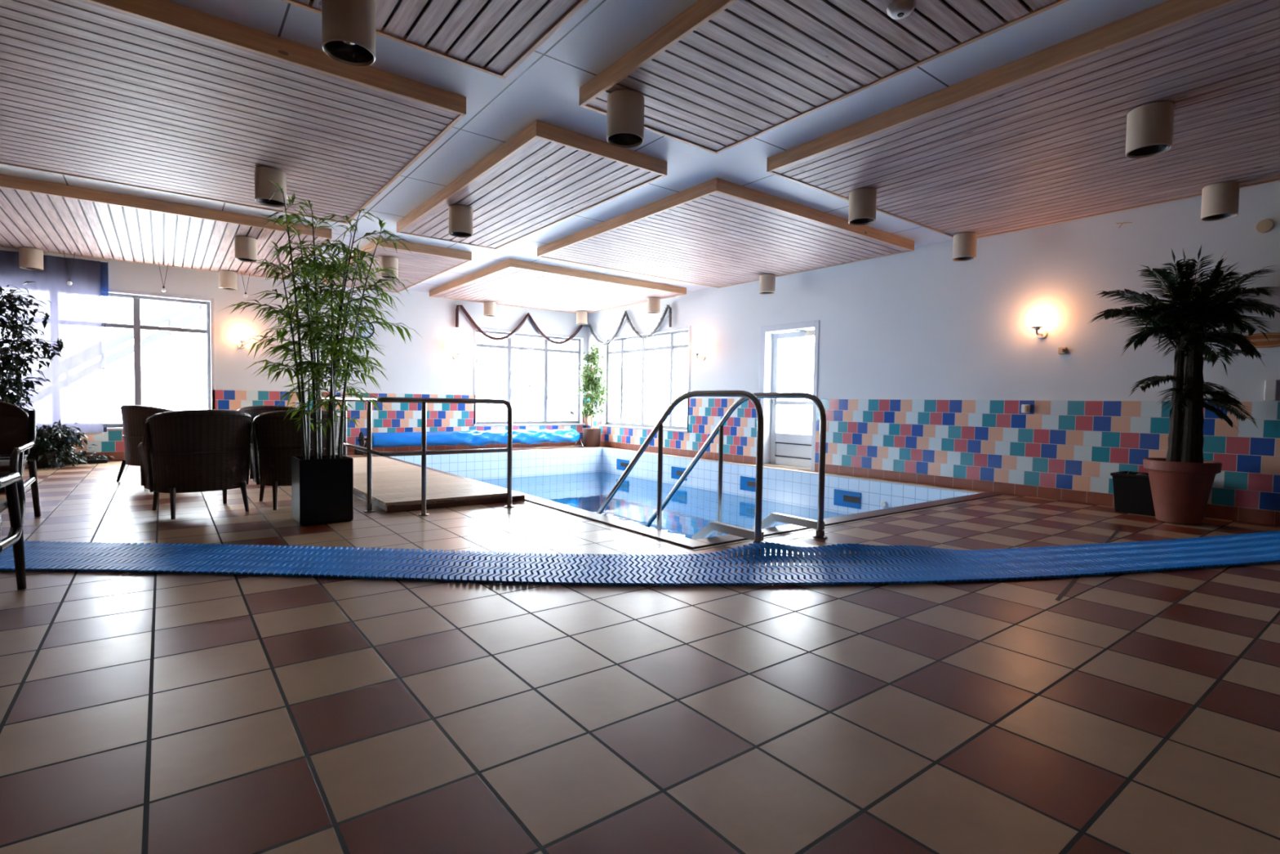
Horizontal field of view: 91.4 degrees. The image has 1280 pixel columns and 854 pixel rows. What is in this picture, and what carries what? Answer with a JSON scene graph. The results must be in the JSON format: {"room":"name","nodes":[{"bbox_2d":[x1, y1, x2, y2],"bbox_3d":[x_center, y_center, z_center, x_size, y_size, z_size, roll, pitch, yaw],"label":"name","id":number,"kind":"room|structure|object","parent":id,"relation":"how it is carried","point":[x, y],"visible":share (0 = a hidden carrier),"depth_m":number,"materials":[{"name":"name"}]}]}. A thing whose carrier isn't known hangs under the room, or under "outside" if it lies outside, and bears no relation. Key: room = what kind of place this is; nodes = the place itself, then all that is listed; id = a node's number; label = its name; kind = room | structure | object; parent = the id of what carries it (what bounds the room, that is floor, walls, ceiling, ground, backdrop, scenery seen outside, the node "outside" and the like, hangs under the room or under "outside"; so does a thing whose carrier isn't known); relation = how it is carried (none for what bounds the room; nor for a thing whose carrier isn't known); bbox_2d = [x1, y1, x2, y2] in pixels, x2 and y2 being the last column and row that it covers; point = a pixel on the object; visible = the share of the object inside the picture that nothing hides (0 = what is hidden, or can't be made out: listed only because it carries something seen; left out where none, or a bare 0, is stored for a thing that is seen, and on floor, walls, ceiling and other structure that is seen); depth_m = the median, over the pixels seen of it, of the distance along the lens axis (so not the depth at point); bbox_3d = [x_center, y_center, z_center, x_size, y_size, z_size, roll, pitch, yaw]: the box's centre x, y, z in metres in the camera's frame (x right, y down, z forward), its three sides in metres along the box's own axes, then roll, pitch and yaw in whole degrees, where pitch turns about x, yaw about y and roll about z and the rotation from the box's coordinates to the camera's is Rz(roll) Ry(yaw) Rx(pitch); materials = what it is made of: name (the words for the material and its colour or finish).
{"room":"indoor swimming pool","nodes":[
{"label":"indoor swimming pool","id":0,"kind":"room"},
{"bbox_2d":[0,246,587,427],"bbox_3d":[-5.444,-0.999,10.401,11.200,2.870,0.300,-1,3,-37],"label":"wall","id":1,"kind":"structure","parent":0,"point":[426,364],"depth_m":10.87,"materials":[{"name":"white paint"}]},
{"bbox_2d":[101,288,215,430],"bbox_3d":[-7.552,-0.943,8.672,2.750,1.965,0.210,-1,3,-37],"label":"window","id":2,"kind":"structure","parent":1,"relation":"in","point":[136,296],"depth_m":9.05,"materials":[{"name":"grey"}]},
{"bbox_2d":[234,328,249,348],"bbox_3d":[-6.085,-1.354,9.546,0.200,0.305,0.250,-1,3,-37],"label":"wall lamp","id":3,"kind":"object","parent":1,"relation":"attached to","point":[242,335],"visible":0.97,"depth_m":9.47,"materials":[{"name":"white glass"}]},
{"bbox_2d":[26,439,582,460],"bbox_3d":[-5.377,0.381,10.322,10.580,0.120,0.020,-1,3,-37],"label":"baseboard","id":4,"kind":"structure","parent":1,"relation":"attached to","point":[118,455],"depth_m":11.49,"materials":[{"name":"ceramic"}]},
{"bbox_2d":[67,389,586,452],"bbox_3d":[-5.363,-0.128,10.311,10.600,0.900,0.012,-1,3,-37],"label":"wall tiles","id":5,"kind":"structure","parent":1,"relation":"attached to","point":[395,417],"depth_m":10.95,"materials":[{"name":"tile"}]},
{"bbox_2d":[355,320,374,338],"bbox_3d":[-4.720,-1.675,10.710,0.318,0.318,0.034,-1,3,-37],"label":"wall clock","id":6,"kind":"object","parent":1,"relation":"attached to","point":[367,335],"visible":0.52,"depth_m":10.72,"materials":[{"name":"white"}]},
{"bbox_2d":[455,304,582,344],"bbox_3d":[-2.328,-1.993,12.481,2.792,0.617,0.064,-1,3,-37],"label":"garland","id":7,"kind":"object","parent":1,"relation":"attached to","point":[461,306],"visible":1,"depth_m":12.32,"materials":[{"name":"grey fabric"}]},
{"bbox_2d":[472,327,585,426],"bbox_3d":[-2.225,-0.982,12.744,2.520,1.895,0.210,-1,3,-37],"label":"window","id":8,"kind":"structure","parent":1,"relation":"in","point":[580,340],"depth_m":12.89,"materials":[{"name":"grey"}]},
{"bbox_2d":[0,0,1168,292],"bbox_3d":[-1.065,-2.216,4.647,11.200,0.150,14.650,-1,3,-37],"label":"ceiling","id":9,"kind":"structure","parent":0,"point":[544,87],"depth_m":4.16,"materials":[{"name":"white paint"}]},
{"bbox_2d":[0,247,108,435],"bbox_3d":[-8.027,-1.082,8.077,1.775,2.395,0.074,-1,3,-37],"label":"blind","id":10,"kind":"object","parent":9,"relation":"hanging from","point":[73,395],"depth_m":8.34,"materials":[{"name":"white fabric"}]},
{"bbox_2d":[0,173,331,279],"bbox_3d":[-5.848,-2.273,7.488,3.290,0.110,3.270,-1,3,-37],"label":"ceiling panel","id":11,"kind":"object","parent":9,"relation":"attached to","point":[51,217],"visible":0.81,"depth_m":6.98,"materials":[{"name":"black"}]},
{"bbox_2d":[18,247,43,271],"bbox_3d":[-7.763,-2.142,7.964,0.224,0.250,0.224,-1,3,-37],"label":"recessed light","id":12,"kind":"object","parent":11,"relation":"attached to","point":[29,258],"visible":1,"depth_m":7.89,"materials":[{"name":"beige metal"}]},
{"bbox_2d":[62,250,75,284],"bbox_3d":[-7.398,-2.058,8.096,0.106,0.436,0.051,0,2,-13],"label":"pendant light","id":13,"kind":"object","parent":11,"relation":"hanging from","point":[69,282],"visible":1,"depth_m":8.09,"materials":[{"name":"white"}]},
{"bbox_2d":[158,262,168,291],"bbox_3d":[-6.627,-2.084,8.684,0.106,0.406,0.051,0,2,-13],"label":"pendant light","id":14,"kind":"object","parent":11,"relation":"hanging from","point":[163,289],"visible":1,"depth_m":8.68,"materials":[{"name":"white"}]},
{"bbox_2d":[218,270,236,290],"bbox_3d":[-6.095,-2.165,9.239,0.224,0.250,0.224,-1,3,-37],"label":"recessed light","id":15,"kind":"object","parent":11,"relation":"attached to","point":[227,279],"visible":1,"depth_m":9.15,"materials":[{"name":"beige metal"}]},
{"bbox_2d":[240,271,249,297],"bbox_3d":[-5.856,-2.110,9.273,0.106,0.376,0.051,0,2,-13],"label":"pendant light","id":16,"kind":"object","parent":11,"relation":"hanging from","point":[246,295],"visible":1,"depth_m":9.27,"materials":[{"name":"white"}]},
{"bbox_2d":[234,235,257,262],"bbox_3d":[-4.577,-2.063,7.254,0.224,0.250,0.224,-1,3,-37],"label":"recessed light","id":17,"kind":"object","parent":11,"relation":"attached to","point":[245,247],"visible":0.96,"depth_m":7.17,"materials":[{"name":"beige metal"}]},
{"bbox_2d":[0,0,466,223],"bbox_3d":[-3.404,-2.109,4.294,3.290,0.110,3.240,-1,3,-37],"label":"ceiling panel","id":18,"kind":"object","parent":9,"relation":"attached to","point":[161,95],"visible":0.92,"depth_m":3.98,"materials":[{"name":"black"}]},
{"bbox_2d":[254,166,286,207],"bbox_3d":[-3.012,-1.954,5.093,0.224,0.250,0.224,-1,3,-37],"label":"recessed light","id":19,"kind":"object","parent":18,"relation":"attached to","point":[264,188],"visible":0.91,"depth_m":5.01,"materials":[{"name":"beige metal"}]},
{"bbox_2d":[322,236,471,293],"bbox_3d":[-3.675,-2.303,9.149,1.180,0.110,3.270,-1,3,-37],"label":"ceiling panel","id":20,"kind":"object","parent":9,"relation":"attached to","point":[424,262],"visible":0.59,"depth_m":8.34,"materials":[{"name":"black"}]},
{"bbox_2d":[379,256,398,279],"bbox_3d":[-3.280,-2.078,8.158,0.224,0.250,0.224,-1,3,-37],"label":"recessed light","id":21,"kind":"object","parent":20,"relation":"attached to","point":[388,261],"visible":0.8,"depth_m":8.07,"materials":[{"name":"beige metal"}]},
{"bbox_2d":[280,0,589,79],"bbox_3d":[-1.101,-1.954,1.282,3.290,0.110,3.230,-1,3,-37],"label":"ceiling panel","id":22,"kind":"object","parent":9,"relation":"attached to","point":[495,37],"visible":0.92,"depth_m":3.07,"materials":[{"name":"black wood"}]},
{"bbox_2d":[321,0,375,66],"bbox_3d":[-1.335,-1.840,2.866,0.224,0.250,0.224,-1,3,-37],"label":"recessed light","id":23,"kind":"object","parent":22,"relation":"attached to","point":[348,26],"visible":1,"depth_m":2.80,"materials":[{"name":"beige metal"}]},
{"bbox_2d":[396,120,667,249],"bbox_3d":[-1.231,-2.139,5.954,1.180,0.110,3.240,-1,3,-37],"label":"ceiling panel","id":24,"kind":"object","parent":9,"relation":"attached to","point":[544,175],"visible":0.98,"depth_m":5.34,"materials":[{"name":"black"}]},
{"bbox_2d":[448,204,472,237],"bbox_3d":[-1.716,-1.968,5.982,0.224,0.250,0.224,-1,3,-37],"label":"recessed light","id":25,"kind":"object","parent":24,"relation":"attached to","point":[460,216],"visible":1,"depth_m":5.89,"materials":[{"name":"beige metal"}]},
{"bbox_2d":[429,258,686,313],"bbox_3d":[-1.490,-2.333,10.818,3.220,0.110,3.270,-1,3,-37],"label":"ceiling panel","id":26,"kind":"object","parent":9,"relation":"attached to","point":[510,282],"visible":0.94,"depth_m":10.29,"materials":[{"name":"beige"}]},
{"bbox_2d":[484,301,496,316],"bbox_3d":[-2.817,-2.210,11.718,0.224,0.250,0.224,-1,3,-37],"label":"ceiling light","id":27,"kind":"object","parent":26,"relation":"attached to","point":[490,308],"visible":1,"depth_m":11.62,"materials":[{"name":"beige metal"}]},
{"bbox_2d":[576,311,586,324],"bbox_3d":[-1.186,-2.223,12.713,0.224,0.250,0.224,-1,3,-37],"label":"ceiling light","id":28,"kind":"object","parent":26,"relation":"attached to","point":[581,316],"visible":1,"depth_m":12.62,"materials":[{"name":"beige metal"}]},
{"bbox_2d":[647,297,660,313],"bbox_3d":[0.241,-2.131,10.961,0.224,0.250,0.224,-1,3,-37],"label":"ceiling light","id":29,"kind":"object","parent":26,"relation":"attached to","point":[653,303],"visible":1,"depth_m":10.87,"materials":[{"name":"beige metal"}]},
{"bbox_2d":[537,177,914,288],"bbox_3d":[0.954,-2.170,7.623,3.220,0.110,3.240,-1,3,-37],"label":"ceiling panel","id":30,"kind":"object","parent":9,"relation":"attached to","point":[717,233],"visible":0.98,"depth_m":7.06,"materials":[{"name":"brown"}]},
{"bbox_2d":[759,274,775,294],"bbox_3d":[1.808,-2.024,8.864,0.224,0.250,0.224,-1,3,-37],"label":"recessed light","id":31,"kind":"object","parent":30,"relation":"attached to","point":[766,282],"visible":1,"depth_m":8.77,"materials":[{"name":"beige metal"}]},
{"bbox_2d":[579,0,1069,154],"bbox_3d":[1.072,-1.985,2.942,1.180,0.110,3.230,-1,3,-37],"label":"ceiling panel","id":32,"kind":"object","parent":9,"relation":"attached to","point":[719,76],"visible":1,"depth_m":3.30,"materials":[{"name":"brown"}]},
{"bbox_2d":[606,89,644,147],"bbox_3d":[-0.087,-1.855,3.769,0.224,0.250,0.224,-1,3,-37],"label":"recessed light","id":33,"kind":"object","parent":32,"relation":"attached to","point":[625,108],"visible":1,"depth_m":3.68,"materials":[{"name":"beige metal"}]},
{"bbox_2d":[886,0,915,19],"bbox_3d":[1.201,-1.913,2.874,0.124,0.040,0.124,-1,3,-37],"label":"smoke detector","id":34,"kind":"object","parent":32,"relation":"attached to","point":[898,9],"visible":1,"depth_m":2.85,"materials":[{"name":"white plastic"}]},
{"bbox_2d":[766,0,1279,238],"bbox_3d":[3.257,-2.015,4.612,3.220,0.110,3.230,-1,3,-37],"label":"ceiling panel","id":35,"kind":"object","parent":9,"relation":"attached to","point":[1037,139],"visible":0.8,"depth_m":4.18,"materials":[{"name":"brown"}]},
{"bbox_2d":[848,187,876,225],"bbox_3d":[1.909,-1.886,5.357,0.224,0.250,0.224,-1,3,-37],"label":"ceiling light","id":36,"kind":"object","parent":35,"relation":"attached to","point":[862,202],"visible":1,"depth_m":5.27,"materials":[{"name":"beige metal"}]},
{"bbox_2d":[952,232,977,261],"bbox_3d":[3.449,-1.911,6.635,0.224,0.250,0.224,-1,3,-37],"label":"ceiling light","id":37,"kind":"object","parent":35,"relation":"attached to","point":[964,244],"visible":1,"depth_m":6.55,"materials":[{"name":"beige metal"}]},
{"bbox_2d":[1124,101,1174,158],"bbox_3d":[3.107,-1.806,3.808,0.224,0.250,0.224,-1,3,-37],"label":"ceiling light","id":38,"kind":"object","parent":35,"relation":"attached to","point":[1149,126],"visible":1,"depth_m":3.73,"materials":[{"name":"beige metal"}]},
{"bbox_2d":[1200,181,1239,221],"bbox_3d":[4.709,-1.830,5.070,0.224,0.250,0.224,-1,3,-37],"label":"ceiling light","id":39,"kind":"object","parent":35,"relation":"attached to","point":[1220,201],"visible":1,"depth_m":5.00,"materials":[{"name":"beige metal"}]},
{"bbox_2d":[582,427,600,447],"bbox_3d":[-0.998,0.218,12.906,0.390,0.385,0.390,-1,3,-37],"label":"plant pot","id":40,"kind":"object","parent":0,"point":[591,436],"depth_m":12.75,"materials":[{"name":"brown ceramic"}]},
{"bbox_2d":[0,444,1279,853],"bbox_3d":[-1.112,0.737,4.763,10.600,0.020,14.050,-1,3,-37],"label":"floor","id":41,"kind":"structure","parent":0,"point":[141,713],"depth_m":1.97,"materials":[{"name":"tile"}]},
{"bbox_2d":[0,472,26,590],"bbox_3d":[-2.931,0.350,2.475,0.622,0.887,0.771,-1,3,-37],"label":"armchair","id":42,"kind":"object","parent":41,"relation":"on","point":[13,482],"visible":1,"depth_m":2.84,"materials":[{"name":"black"}]},
{"bbox_2d":[0,400,40,516],"bbox_3d":[-4.559,0.256,4.226,0.622,0.887,0.771,-1,3,-35],"label":"armchair","id":43,"kind":"object","parent":41,"relation":"on","point":[17,428],"visible":0.76,"depth_m":4.54,"materials":[{"name":"black"}]},
{"bbox_2d":[0,280,65,493],"bbox_3d":[-5.963,-0.396,5.876,0.855,2.002,0.738,-1,3,-37],"label":"potted ficus","id":44,"kind":"object","parent":41,"relation":"on","point":[6,384],"visible":0.88,"depth_m":5.91,"materials":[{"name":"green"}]},
{"bbox_2d":[26,419,97,468],"bbox_3d":[-7.427,0.253,7.873,0.893,0.697,0.668,-1,3,-37],"label":"shrub","id":45,"kind":"object","parent":41,"relation":"on","point":[52,451],"visible":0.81,"depth_m":7.83,"materials":[{"name":"green plant"}]},
{"bbox_2d":[26,450,68,468],"bbox_3d":[-7.460,0.404,7.860,0.400,0.200,0.400,-1,3,-37],"label":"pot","id":46,"kind":"object","parent":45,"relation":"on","point":[42,463],"depth_m":7.73,"materials":[{"name":"black"}]},
{"bbox_2d":[66,451,114,464],"bbox_3d":[-7.466,0.429,8.358,0.679,0.220,0.392,-1,3,-37],"label":"trailing plant","id":47,"kind":"object","parent":41,"relation":"on","point":[90,460],"visible":0.31,"depth_m":8.39,"materials":[{"name":"green plant"}]},
{"bbox_2d":[66,457,108,464],"bbox_3d":[-7.497,0.460,8.338,0.600,0.050,0.260,-1,3,-37],"label":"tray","id":48,"kind":"object","parent":47,"relation":"on","point":[90,460],"depth_m":8.35,"materials":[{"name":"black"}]},
{"bbox_2d":[115,404,173,481],"bbox_3d":[-5.218,0.172,6.784,0.725,0.827,0.610,2,2,25],"label":"wicker armchair","id":49,"kind":"object","parent":41,"relation":"on","point":[134,417],"visible":0.28,"depth_m":6.50,"materials":[{"name":"brown wicker"}]},
{"bbox_2d":[137,409,252,519],"bbox_3d":[-3.540,0.268,5.029,0.610,0.827,0.725,3,3,41],"label":"wicker armchair","id":50,"kind":"object","parent":41,"relation":"on","point":[184,451],"visible":1,"depth_m":4.79,"materials":[{"name":"brown wicker"}]},
{"bbox_2d":[236,405,299,428],"bbox_3d":[-4.348,0.164,7.343,0.725,0.827,0.610,0,3,-29],"label":"wicker armchair","id":51,"kind":"object","parent":41,"relation":"on","point":[254,411],"visible":0.05,"depth_m":7.48,"materials":[{"name":"brown wicker"}]},
{"bbox_2d":[249,409,344,510],"bbox_3d":[-2.991,0.259,5.486,0.725,0.827,0.610,-1,3,-41],"label":"wicker armchair","id":52,"kind":"object","parent":41,"relation":"on","point":[274,440],"visible":0.47,"depth_m":5.19,"materials":[{"name":"brown wicker"}]},
{"bbox_2d":[224,179,417,525],"bbox_3d":[-2.303,-0.533,4.737,1.228,2.482,1.121,2,2,18],"label":"bamboo","id":53,"kind":"object","parent":41,"relation":"on","point":[322,485],"visible":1,"depth_m":4.62,"materials":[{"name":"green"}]},
{"bbox_2d":[291,454,353,525],"bbox_3d":[-2.409,0.467,4.734,0.360,0.480,0.360,-1,3,-37],"label":"planter","id":54,"kind":"object","parent":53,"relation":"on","point":[322,485],"depth_m":4.60,"materials":[{"name":"black plastic"}]},
{"bbox_2d":[321,396,514,515],"bbox_3d":[-2.346,0.182,6.153,1.150,0.941,2.690,-1,3,-37],"label":"handrail","id":55,"kind":"object","parent":41,"relation":"on","point":[423,401],"visible":0.65,"depth_m":5.10,"materials":[{"name":"metal"}]},
{"bbox_2d":[351,456,524,512],"bbox_3d":[-2.876,0.566,7.168,1.240,0.078,4.323,-1,3,-37],"label":"platform","id":56,"kind":"object","parent":41,"relation":"on","point":[394,482],"visible":0.7,"depth_m":5.95,"materials":[{"name":"beige wood"}]},
{"bbox_2d":[354,428,583,454],"bbox_3d":[-2.957,0.246,11.548,4.316,0.390,0.360,-1,3,-37],"label":"cover","id":57,"kind":"object","parent":41,"relation":"on","point":[469,437],"visible":0.94,"depth_m":11.30,"materials":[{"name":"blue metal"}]},
{"bbox_2d":[573,343,611,447],"bbox_3d":[-0.992,-0.640,12.703,0.678,2.116,0.814,-1,3,-37],"label":"potted ficus","id":58,"kind":"object","parent":41,"relation":"on","point":[591,436],"visible":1,"depth_m":12.72,"materials":[{"name":"plant"}]},
{"bbox_2d":[0,530,1279,585],"bbox_3d":[0.680,0.747,3.788,9.496,0.092,1.207,1,2,-7],"label":"mat","id":59,"kind":"object","parent":41,"relation":"on","point":[921,564],"visible":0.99,"depth_m":3.56,"materials":[{"name":"blue plastic"}]},
{"bbox_2d":[389,448,976,538],"bbox_3d":[-0.206,1.325,8.415,4.320,1.449,7.460,-1,3,-37],"label":"basin","id":60,"kind":"object","parent":41,"relation":"in","point":[685,518],"visible":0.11,"depth_m":10.38,"materials":[{"name":"white tile"}]},
{"bbox_2d":[616,458,629,470],"bbox_3d":[-0.336,0.726,12.002,0.018,0.210,0.400,-1,3,-37],"label":"skimmer","id":61,"kind":"object","parent":60,"relation":"attached to","point":[621,464],"visible":0.76,"depth_m":12.00,"materials":[{"name":"blue plastic"}]},
{"bbox_2d":[476,471,803,506],"bbox_3d":[-0.202,1.069,8.405,4.200,0.001,7.340,-1,3,-37],"label":"pool water","id":62,"kind":"object","parent":60,"relation":"in","point":[597,486],"visible":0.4,"depth_m":10.08,"materials":[{"name":"blue liquid"}]},
{"bbox_2d":[671,466,686,480],"bbox_3d":[0.665,0.794,10.692,0.018,0.210,0.400,-1,3,-37],"label":"skimmer","id":63,"kind":"object","parent":60,"relation":"attached to","point":[677,473],"visible":0.92,"depth_m":10.72,"materials":[{"name":"blue plastic"}]},
{"bbox_2d":[596,390,765,551],"bbox_3d":[0.089,0.895,4.903,0.130,2.352,2.322,-1,3,-37],"label":"pool handrail","id":64,"kind":"object","parent":60,"relation":"attached to","point":[757,535],"visible":0.61,"depth_m":4.33,"materials":[{"name":"metal"}]},
{"bbox_2d":[645,392,827,538],"bbox_3d":[0.679,0.893,5.197,0.130,2.352,2.072,-1,3,-37],"label":"pool handrail","id":65,"kind":"object","parent":60,"relation":"attached to","point":[819,524],"visible":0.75,"depth_m":4.71,"materials":[{"name":"metal"}]},
{"bbox_2d":[739,475,755,491],"bbox_3d":[1.655,0.860,9.399,0.018,0.210,0.400,-1,3,-37],"label":"skimmer","id":66,"kind":"object","parent":60,"relation":"attached to","point":[747,483],"visible":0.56,"depth_m":9.42,"materials":[{"name":"blue plastic"}]},
{"bbox_2d":[833,488,861,509],"bbox_3d":[2.674,0.928,8.065,0.018,0.210,0.400,-1,3,-37],"label":"skimmer","id":67,"kind":"object","parent":60,"relation":"attached to","point":[841,497],"visible":1,"depth_m":8.05,"materials":[{"name":"blue plastic"}]},
{"bbox_2d":[880,500,887,507],"bbox_3d":[2.985,0.950,7.649,0.030,0.090,0.090,-1,3,-37],"label":"inlet","id":68,"kind":"object","parent":60,"relation":"attached to","point":[883,504],"visible":1,"depth_m":7.63,"materials":[{"name":"white plastic"}]},
{"bbox_2d":[373,455,1004,551],"bbox_3d":[-0.215,0.594,8.371,4.450,0.012,7.640,-1,3,-37],"label":"trim","id":69,"kind":"structure","parent":41,"relation":"on","point":[669,537],"depth_m":5.08,"materials":[{"name":"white tile"}]},
{"bbox_2d":[511,447,983,493],"bbox_3d":[-0.184,0.591,8.465,4.288,0.012,7.428,-1,3,-37],"label":"trim","id":70,"kind":"structure","parent":41,"relation":"on","point":[747,464],"depth_m":8.66,"materials":[{"name":"beige"}]},
{"bbox_2d":[1110,470,1155,515],"bbox_3d":[4.567,0.591,5.703,0.364,0.379,0.364,-1,3,-37],"label":"tub","id":71,"kind":"object","parent":41,"relation":"on","point":[1132,494],"visible":0.71,"depth_m":5.62,"materials":[{"name":"black plastic"}]},
{"bbox_2d":[1086,245,1279,524],"bbox_3d":[4.436,-0.339,5.075,1.584,2.281,0.859,1,2,2],"label":"potted palm","id":72,"kind":"object","parent":41,"relation":"on","point":[1181,482],"visible":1,"depth_m":5.08,"materials":[{"name":"plant"}]},
{"bbox_2d":[586,180,1279,430],"bbox_3d":[3.333,-0.761,7.896,0.300,2.870,14.350,-1,3,-37],"label":"wall","id":73,"kind":"structure","parent":0,"point":[922,322],"depth_m":6.85,"materials":[{"name":"white paint"}]},
{"bbox_2d":[583,303,672,346],"bbox_3d":[-0.323,-1.965,12.248,0.173,0.678,2.853,-1,3,-37],"label":"tinsel garland","id":74,"kind":"object","parent":73,"relation":"attached to","point":[625,314],"visible":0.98,"depth_m":12.07,"materials":[{"name":"grey"}]},
{"bbox_2d":[599,325,690,431],"bbox_3d":[0.078,-0.891,11.996,0.210,1.845,2.780,-1,3,-37],"label":"window","id":75,"kind":"structure","parent":73,"relation":"in","point":[606,362],"depth_m":12.10,"materials":[{"name":"grey"}]},
{"bbox_2d":[691,342,705,360],"bbox_3d":[0.980,-1.279,10.512,0.250,0.305,0.200,-1,3,-37],"label":"wall lamp","id":76,"kind":"object","parent":73,"relation":"attached to","point":[696,347],"visible":1,"depth_m":10.44,"materials":[{"name":"white glass"}]},
{"bbox_2d":[759,320,819,471],"bbox_3d":[2.279,-0.456,9.273,0.310,2.120,1.070,-1,3,-37],"label":"door","id":77,"kind":"structure","parent":73,"relation":"in","point":[789,451],"depth_m":9.47,"materials":[{"name":"grey paint"}]},
{"bbox_2d":[586,397,1279,511],"bbox_3d":[3.107,0.099,7.949,0.012,0.900,14.038,-1,3,-37],"label":"wall tiles","id":78,"kind":"structure","parent":73,"relation":"attached to","point":[1071,445],"depth_m":6.70,"materials":[{"name":"tile"}]},
{"bbox_2d":[600,440,1279,525],"bbox_3d":[3.099,0.609,7.964,0.020,0.120,14.030,-1,3,-37],"label":"baseboard","id":79,"kind":"structure","parent":73,"relation":"attached to","point":[1213,511],"depth_m":6.94,"materials":[{"name":"tile"}]},
{"bbox_2d":[1021,404,1030,413],"bbox_3d":[4.079,-0.194,6.613,0.060,0.090,0.080,-1,3,-37],"label":"wall socket","id":80,"kind":"object","parent":73,"relation":"attached to","point":[1025,408],"visible":1,"depth_m":6.59,"materials":[{"name":"white plastic"}]},
{"bbox_2d":[1026,307,1048,338],"bbox_3d":[4.100,-1.069,6.433,0.250,0.305,0.200,-1,3,-37],"label":"wall lamp","id":81,"kind":"object","parent":73,"relation":"attached to","point":[1037,317],"visible":1,"depth_m":6.37,"materials":[{"name":"white glass"}]},
{"bbox_2d":[1057,346,1066,354],"bbox_3d":[4.293,-0.776,6.351,0.050,0.070,0.070,-1,3,-37],"label":"thermostat","id":82,"kind":"object","parent":73,"relation":"attached to","point":[1061,350],"visible":1,"depth_m":6.34,"materials":[{"name":"beige plastic"}]},
{"bbox_2d":[1115,221,1132,227],"bbox_3d":[4.596,-1.921,5.929,0.122,0.068,0.060,2,2,23],"label":"wall hook","id":83,"kind":"object","parent":73,"relation":"attached to","point":[1124,222],"visible":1,"depth_m":5.92,"materials":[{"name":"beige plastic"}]},
{"bbox_2d":[1236,332,1279,347],"bbox_3d":[5.196,-0.721,5.197,0.018,0.124,0.400,-1,3,-37],"label":"oval sign","id":84,"kind":"object","parent":73,"relation":"attached to","point":[1273,338],"visible":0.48,"depth_m":5.19,"materials":[{"name":"orange wood"}]},
{"bbox_2d":[1255,218,1274,233],"bbox_3d":[5.189,-1.668,5.186,0.020,0.110,0.110,-1,3,-37],"label":"cap","id":85,"kind":"object","parent":73,"relation":"attached to","point":[1263,226],"visible":1,"depth_m":5.18,"materials":[{"name":"beige plastic"}]},
{"bbox_2d":[1263,379,1277,400],"bbox_3d":[5.218,-0.304,5.165,0.030,0.170,0.070,-1,3,-37],"label":"light switch","id":86,"kind":"object","parent":73,"relation":"attached to","point":[1270,385],"visible":1,"depth_m":5.16,"materials":[{"name":"white plastic"}]},
{"bbox_2d":[1142,457,1222,524],"bbox_3d":[4.524,0.538,5.232,0.500,0.520,0.500,-1,3,-37],"label":"pot","id":87,"kind":"object","parent":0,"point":[1181,487],"depth_m":5.10,"materials":[{"name":"ceramic"}]},
{"label":"outside","id":88,"kind":"structure","parent":0,"visible":0},
{"bbox_2d":[102,404,812,435],"bbox_3d":[-7.248,0.050,25.959,140.000,0.001,130.000,-1,3,-37],"label":"ground","id":89,"kind":"structure","parent":88,"point":[797,423],"depth_m":49.87,"materials":[{"name":"white"}]},
{"bbox_2d":[101,302,575,421],"bbox_3d":[-6.434,-1.928,14.447,11.910,4.878,0.500,-1,3,-37],"label":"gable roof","id":90,"kind":"structure","parent":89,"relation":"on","point":[177,309],"depth_m":12.30,"materials":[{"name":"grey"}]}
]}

